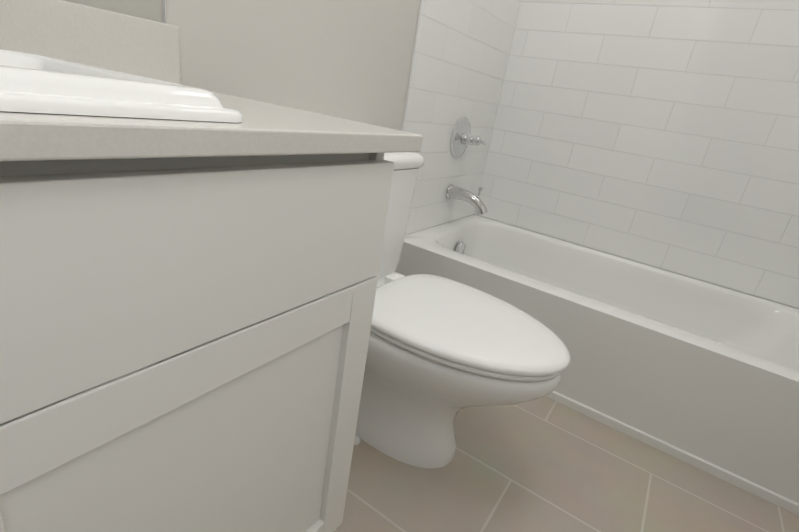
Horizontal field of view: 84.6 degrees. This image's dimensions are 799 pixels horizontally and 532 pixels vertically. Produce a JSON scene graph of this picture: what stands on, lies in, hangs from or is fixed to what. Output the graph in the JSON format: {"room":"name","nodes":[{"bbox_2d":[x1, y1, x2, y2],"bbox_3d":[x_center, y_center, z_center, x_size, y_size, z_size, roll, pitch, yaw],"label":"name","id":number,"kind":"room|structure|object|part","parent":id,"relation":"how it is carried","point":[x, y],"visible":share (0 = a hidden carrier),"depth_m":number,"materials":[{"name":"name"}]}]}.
{"room":"bathroom","nodes":[
{"label":"bathroom","id":0,"kind":"room"},
{"bbox_2d":[166,0,420,130],"bbox_3d":[-0.241,-0.936,0.921,0.120,2.743,2.889,21,24,29],"label":"wall","id":1,"kind":"structure","parent":0,"point":[348,59],"depth_m":1.09,"materials":[{"name":"grey paint"}]},
{"bbox_2d":[64,0,166,23],"bbox_3d":[-0.626,-0.817,0.204,0.012,1.057,1.015,21,24,29],"label":"mirror","id":2,"kind":"object","parent":1,"relation":"attached to","point":[153,10],"visible":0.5,"depth_m":0.75,"materials":[{"name":"clear glass"}]},
{"bbox_2d":[402,0,520,234],"bbox_3d":[0.282,-0.874,1.721,0.008,2.215,0.794,21,24,29],"label":"wall tile","id":3,"kind":"structure","parent":1,"relation":"attached to","point":[461,52],"depth_m":1.76,"materials":[{"name":"white tile"}]},
{"bbox_2d":[446,184,487,214],"bbox_3d":[0.304,-0.297,1.927,0.197,0.121,0.068,21,24,29],"label":"tub spout","id":4,"kind":"object","parent":3,"relation":"attached to","point":[462,194],"visible":0.98,"depth_m":1.91,"materials":[{"name":"silver metal"}]},
{"bbox_2d":[450,117,486,157],"bbox_3d":[0.300,-0.536,1.864,0.098,0.172,0.172,21,24,29],"label":"shower valve","id":5,"kind":"object","parent":3,"relation":"attached to","point":[462,138],"visible":1,"depth_m":1.85,"materials":[{"name":"silver metal"}]},
{"bbox_2d":[334,396,798,531],"bbox_3d":[0.197,0.628,1.047,2.073,0.100,3.249,21,24,29],"label":"floor","id":6,"kind":"structure","parent":0,"point":[545,464],"depth_m":1.14,"materials":[{"name":"tile"}]},
{"bbox_2d":[0,0,422,531],"bbox_3d":[-0.542,0.187,0.433,0.569,0.930,1.034,21,24,29],"label":"bathroom vanity","id":7,"kind":"object","parent":6,"relation":"on","point":[186,310],"visible":0.94,"depth_m":0.42,"materials":[{"name":"white paint"}]},
{"bbox_2d":[0,48,241,122],"bbox_3d":[-0.458,-0.108,0.314,0.445,0.124,0.500,21,24,29],"label":"sink","id":8,"kind":"object","parent":7,"relation":"in","point":[32,83],"visible":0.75,"depth_m":0.31,"materials":[{"name":"white ceramic"}]},
{"bbox_2d":[354,152,570,468],"bbox_3d":[0.038,0.118,1.130,0.776,0.734,0.480,21,24,29],"label":"toilet","id":9,"kind":"object","parent":6,"relation":"on","point":[442,352],"visible":0.6,"depth_m":1.02,"materials":[{"name":"white ceramic"}]},
{"bbox_3d":[0.144,0.134,1.060,0.525,0.052,0.386,21,24,29],"label":"seat","id":10,"kind":"part","parent":9,"relation":"part of","materials":[{"name":"white plastic"}]},
{"bbox_2d":[395,214,798,515],"bbox_3d":[0.758,0.208,1.726,1.470,0.359,0.748,21,24,29],"label":"bathtub","id":11,"kind":"object","parent":6,"relation":"on","point":[700,374],"visible":0.75,"depth_m":1.40,"materials":[{"name":"white ceramic"}]},
{"bbox_3d":[1.179,-0.987,1.650,1.473,2.743,0.120,21,24,29],"label":"wall","id":12,"kind":"structure","parent":0,"visible":0},
{"bbox_2d":[475,0,798,307],"bbox_3d":[1.131,-0.895,1.628,1.472,1.854,0.008,21,24,29],"label":"wall tile","id":13,"kind":"structure","parent":12,"relation":"attached to","point":[663,134],"depth_m":1.78,"materials":[{"name":"white tile"}]}
]}

